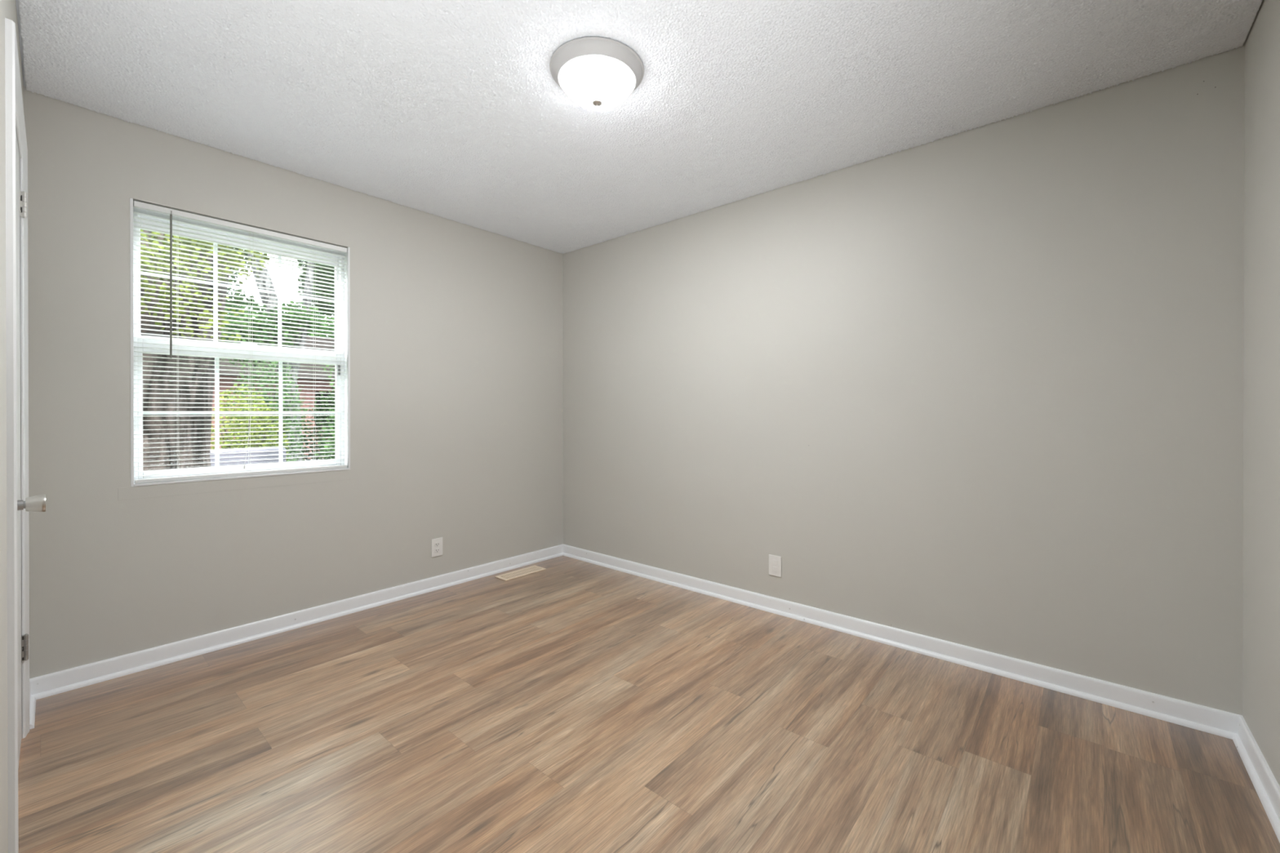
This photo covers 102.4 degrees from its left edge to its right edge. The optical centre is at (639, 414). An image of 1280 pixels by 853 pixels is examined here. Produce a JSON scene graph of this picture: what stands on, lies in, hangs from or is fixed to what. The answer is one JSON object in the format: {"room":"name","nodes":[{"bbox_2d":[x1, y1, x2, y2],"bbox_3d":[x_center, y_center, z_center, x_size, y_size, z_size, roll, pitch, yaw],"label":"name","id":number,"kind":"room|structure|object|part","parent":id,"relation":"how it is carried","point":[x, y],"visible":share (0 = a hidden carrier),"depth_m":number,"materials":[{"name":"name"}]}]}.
{"room":"empty bedroom","nodes":[
{"label":"empty bedroom","id":0,"kind":"room"},
{"bbox_2d":[0,0,23,852],"bbox_3d":[-1.133,-0.091,0.814,3.633,2.520,0.120,0,0,41],"label":"wall","id":1,"kind":"structure","parent":0,"point":[8,10],"depth_m":1.17,"materials":[{"name":"grey paint"}]},
{"bbox_2d":[4,17,45,852],"bbox_3d":[-1.905,0.092,1.529,0.916,2.110,0.180,0,0,41],"label":"door","id":2,"kind":"structure","parent":1,"relation":"in","point":[19,504],"depth_m":1.27,"materials":[{"name":"white paint"}]},
{"bbox_3d":[-1.879,0.092,1.559,0.916,2.110,0.024,0,0,41],"label":"casing","id":3,"kind":"part","parent":2,"relation":"part of","materials":[{"name":"white paint"}]},
{"bbox_3d":[-1.604,0.237,1.365,0.048,0.048,0.034,0,0,41],"label":"knob","id":4,"kind":"part","parent":2,"relation":"part of","materials":[{"name":"silver metal"}]},
{"bbox_2d":[29,681,35,729],"bbox_3d":[-2.335,1.104,1.970,0.306,0.083,0.027,0,0,41],"label":"baseboard","id":5,"kind":"structure","parent":1,"relation":"attached to","point":[32,699],"depth_m":1.97,"materials":[{"name":"white paint"}]},
{"bbox_2d":[23,85,563,678],"bbox_3d":[-1.594,-0.098,3.158,0.131,2.520,3.080,0,0,41],"label":"wall","id":6,"kind":"structure","parent":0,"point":[456,328],"depth_m":2.69,"materials":[{"name":"grey paint"}]},
{"bbox_2d":[129,197,350,486],"bbox_3d":[-2.014,-0.321,2.666,0.129,1.282,0.903,0,0,41],"label":"window","id":7,"kind":"structure","parent":6,"relation":"attached to","point":[134,453],"depth_m":2.60,"materials":[{"name":"white plastic"}]},
{"bbox_3d":[-2.047,-0.622,2.694,0.026,0.591,0.847,0,0,41],"label":"sash","id":8,"kind":"part","parent":7,"relation":"part of","materials":[{"name":"white plastic"}]},
{"bbox_3d":[-2.025,-0.035,2.676,0.026,0.658,0.847,0,0,41],"label":"sash","id":9,"kind":"part","parent":7,"relation":"part of","materials":[{"name":"white plastic"}]},
{"bbox_3d":[-2.014,0.316,2.667,0.129,0.010,0.883,0,0,41],"label":"sill","id":10,"kind":"part","parent":7,"relation":"part of","materials":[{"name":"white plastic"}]},
{"bbox_2d":[133,200,347,483],"bbox_3d":[-1.977,-0.323,2.634,0.040,1.264,0.877,0,0,41],"label":"window blind","id":11,"kind":"object","parent":6,"relation":"attached to","point":[136,204],"visible":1,"depth_m":2.58,"materials":[{"name":"white plastic"}]},
{"bbox_3d":[-2.171,-0.317,2.417,0.029,1.233,0.005,0,0,41],"label":"ladder cord","id":12,"kind":"part","parent":11,"relation":"part of","materials":[{"name":"white fabric"}]},
{"bbox_3d":[-1.981,-0.943,2.635,0.026,0.024,0.877,0,0,41],"label":"head rail","id":13,"kind":"part","parent":11,"relation":"part of","materials":[{"name":"white"}]},
{"bbox_3d":[-1.980,0.301,2.639,0.022,0.016,0.877,0,0,41],"label":"rail","id":14,"kind":"part","parent":11,"relation":"part of","materials":[{"name":"white plastic"}]},
{"bbox_3d":[-1.981,-0.329,2.605,0.008,1.210,0.044,0,0,41],"label":"pull cord","id":15,"kind":"part","parent":11,"relation":"part of","materials":[{"name":"white fabric"}]},
{"bbox_3d":[-1.991,-0.318,2.625,0.029,1.233,0.005,0,0,41],"label":"ladder cord","id":16,"kind":"part","parent":11,"relation":"part of","materials":[{"name":"white fabric"}]},
{"bbox_3d":[-1.800,-0.319,2.848,0.029,1.233,0.005,0,0,41],"label":"ladder cord","id":17,"kind":"part","parent":11,"relation":"part of","materials":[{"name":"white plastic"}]},
{"bbox_2d":[29,544,563,699],"bbox_3d":[-1.532,1.101,3.115,0.027,0.083,2.809,0,0,41],"label":"baseboard","id":18,"kind":"structure","parent":6,"relation":"attached to","point":[73,678],"depth_m":2.61,"materials":[{"name":"white paint"}]},
{"bbox_2d":[431,537,442,557],"bbox_3d":[-1.327,0.870,3.366,0.009,0.118,0.077,0,0,41],"label":"wall outlet","id":19,"kind":"object","parent":6,"relation":"attached to","point":[436,544],"visible":1,"depth_m":3.36,"materials":[{"name":"white plastic"}]},
{"bbox_2d":[435,542,439,546],"bbox_3d":[-1.325,0.851,3.365,0.004,0.029,0.034,0,0,41],"label":"receptacle","id":20,"kind":"object","parent":19,"relation":"attached to","point":[437,544],"depth_m":3.36,"materials":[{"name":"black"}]},
{"bbox_2d":[435,547,439,552],"bbox_3d":[-1.325,0.890,3.365,0.004,0.029,0.034,0,0,41],"label":"receptacle","id":21,"kind":"object","parent":19,"relation":"attached to","point":[437,549],"depth_m":3.37,"materials":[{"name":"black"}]},
{"bbox_2d":[16,0,1262,253],"bbox_3d":[-0.177,-1.370,1.919,3.892,0.168,3.100,0,0,41],"label":"ceiling","id":22,"kind":"structure","parent":0,"point":[455,110],"depth_m":2.00,"materials":[{"name":"white paint"}]},
{"bbox_2d":[549,36,644,108],"bbox_3d":[-0.161,-1.222,1.932,0.353,0.144,0.353,0,0,41],"label":"ceiling light","id":23,"kind":"object","parent":22,"relation":"attached to","point":[597,71],"visible":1,"depth_m":1.88,"materials":[{"name":"white glass"}]},
{"bbox_2d":[17,555,1279,852],"bbox_3d":[-0.177,1.346,1.927,3.892,0.400,3.100,0,0,41],"label":"floor","id":24,"kind":"structure","parent":0,"point":[571,705],"depth_m":1.75,"materials":[{"name":"brown wood"}]},
{"bbox_2d":[494,565,546,581],"bbox_3d":[-0.854,1.136,3.695,0.130,0.008,0.350,0,0,41],"label":"floor vent","id":25,"kind":"object","parent":24,"relation":"in","point":[533,569],"visible":1,"depth_m":3.68,"materials":[{"name":"beige metal"}]},
{"bbox_2d":[563,41,1244,715],"bbox_3d":[0.793,-0.098,3.047,3.632,2.520,0.130,0,0,41],"label":"wall","id":26,"kind":"structure","parent":0,"point":[981,388],"depth_m":2.36,"materials":[{"name":"grey paint"}]},
{"bbox_2d":[768,554,781,577],"bbox_3d":[0.779,0.875,2.971,0.077,0.118,0.009,0,0,41],"label":"wall outlet","id":27,"kind":"object","parent":26,"relation":"attached to","point":[775,562],"visible":1,"depth_m":2.97,"materials":[{"name":"white plastic"}]},
{"bbox_2d":[772,560,777,565],"bbox_3d":[0.778,0.855,2.969,0.034,0.029,0.004,0,0,41],"label":"receptacle","id":28,"kind":"object","parent":27,"relation":"attached to","point":[775,562],"depth_m":2.97,"materials":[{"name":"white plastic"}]},
{"bbox_2d":[772,566,777,572],"bbox_3d":[0.778,0.894,2.969,0.034,0.029,0.004,0,0,41],"label":"receptacle","id":29,"kind":"object","parent":27,"relation":"attached to","point":[775,569],"depth_m":2.97,"materials":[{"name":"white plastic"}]},
{"bbox_2d":[563,544,1242,739],"bbox_3d":[0.742,1.101,2.992,3.632,0.083,0.027,0,0,41],"label":"baseboard","id":30,"kind":"structure","parent":26,"relation":"attached to","point":[1222,723],"depth_m":2.35,"materials":[{"name":"white paint"}]},
{"bbox_2d":[1242,0,1279,786],"bbox_3d":[1.248,-0.090,0.695,0.130,2.520,3.100,0,0,41],"label":"wall","id":31,"kind":"structure","parent":0,"point":[1261,343],"depth_m":1.62,"materials":[{"name":"grey paint"}]},
{"bbox_2d":[1232,715,1279,843],"bbox_3d":[1.188,1.108,0.749,0.027,0.083,2.840,0,0,41],"label":"baseboard","id":32,"kind":"structure","parent":31,"relation":"attached to","point":[1265,784],"depth_m":1.58,"materials":[{"name":"white paint"}]},
{"label":"outside","id":33,"kind":"structure","parent":0,"visible":0},
{"bbox_3d":[-20.132,1.618,27.613,59.860,0.200,70.000,0,0,41],"label":"ground","id":34,"kind":"structure","parent":33,"visible":0},
{"bbox_2d":[225,279,266,331],"bbox_3d":[-20.944,-2.599,25.003,5.511,8.249,5.968,0,0,41],"label":"tree","id":35,"kind":"object","parent":34,"relation":"on","point":[229,288],"visible":0.02,"depth_m":25.20,"materials":[{"name":"green plant"}]},
{"bbox_2d":[210,328,334,459],"bbox_3d":[-11.311,-0.739,21.650,6.200,4.550,12.500,0,0,41],"label":"house","id":36,"kind":"structure","parent":34,"relation":"on","point":[312,395],"depth_m":17.59,"materials":[{"name":"brick"}]},
{"bbox_2d":[296,307,334,337],"bbox_3d":[-17.945,-2.328,29.983,5.386,7.676,5.855,0,0,41],"label":"tree","id":37,"kind":"object","parent":34,"relation":"on","point":[326,317],"visible":0.03,"depth_m":28.86,"materials":[{"name":"green plant"}]},
{"bbox_3d":[-7.181,1.564,5.881,11.860,0.040,22.000,0,0,41],"label":"lawn","id":38,"kind":"structure","parent":34,"relation":"on","visible":0},
{"bbox_2d":[140,229,271,471],"bbox_3d":[-4.009,-2.637,4.522,3.588,8.650,4.324,0,0,41],"label":"oak tree","id":39,"kind":"object","parent":38,"relation":"on","point":[202,423],"visible":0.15,"depth_m":3.85,"materials":[{"name":"green plant"}]},
{"bbox_2d":[209,447,286,466],"bbox_3d":[-5.328,1.009,5.853,0.200,1.150,2.180,0,0,41],"label":"wall","id":40,"kind":"structure","parent":38,"relation":"on","point":[233,454],"depth_m":6.32,"materials":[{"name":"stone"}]},
{"bbox_2d":[210,384,288,460],"bbox_3d":[-5.392,0.586,6.997,1.070,1.995,1.041,0,0,41],"label":"bush","id":41,"kind":"object","parent":38,"relation":"on","point":[227,439],"visible":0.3,"depth_m":6.92,"materials":[{"name":"green plant"}]},
{"bbox_3d":[-5.393,0.821,7.003,0.611,1.524,0.533,0,0,41],"label":"stem","id":42,"kind":"part","parent":41,"relation":"part of","materials":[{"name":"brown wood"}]},
{"bbox_2d":[222,360,310,462],"bbox_3d":[-5.902,0.299,8.168,1.159,2.561,1.144,0,0,41],"label":"bush","id":43,"kind":"object","parent":38,"relation":"on","point":[290,445],"visible":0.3,"depth_m":8.15,"materials":[{"name":"green plant"}]},
{"bbox_3d":[-5.898,0.597,8.178,0.671,1.964,0.585,0,0,41],"label":"stem","id":44,"kind":"part","parent":43,"relation":"part of","materials":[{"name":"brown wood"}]},
{"bbox_2d":[219,253,325,461],"bbox_3d":[-6.299,-1.645,9.509,4.624,6.452,2.082,0,0,-35],"label":"slender tree","id":45,"kind":"object","parent":38,"relation":"on","point":[248,255],"visible":0.3,"depth_m":9.30,"materials":[{"name":"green plant"}]},
{"bbox_2d":[229,247,334,387],"bbox_3d":[-7.039,-1.308,11.216,1.996,5.767,4.338,0,0,45],"label":"leafy tree","id":46,"kind":"object","parent":38,"relation":"on","point":[246,254],"visible":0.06,"depth_m":10.96,"materials":[{"name":"green plant"}]},
{"bbox_2d":[297,386,335,461],"bbox_3d":[-4.520,0.582,7.614,0.894,1.998,0.878,0,0,41],"label":"bush","id":47,"kind":"object","parent":38,"relation":"on","point":[313,433],"visible":0.16,"depth_m":7.45,"materials":[{"name":"green plant"}]},
{"bbox_2d":[313,407,335,459],"bbox_3d":[-3.876,0.695,6.831,0.769,1.777,0.731,0,0,41],"label":"bush","id":48,"kind":"object","parent":38,"relation":"on","point":[328,445],"visible":0.05,"depth_m":6.67,"materials":[{"name":"green plant"}]}
]}

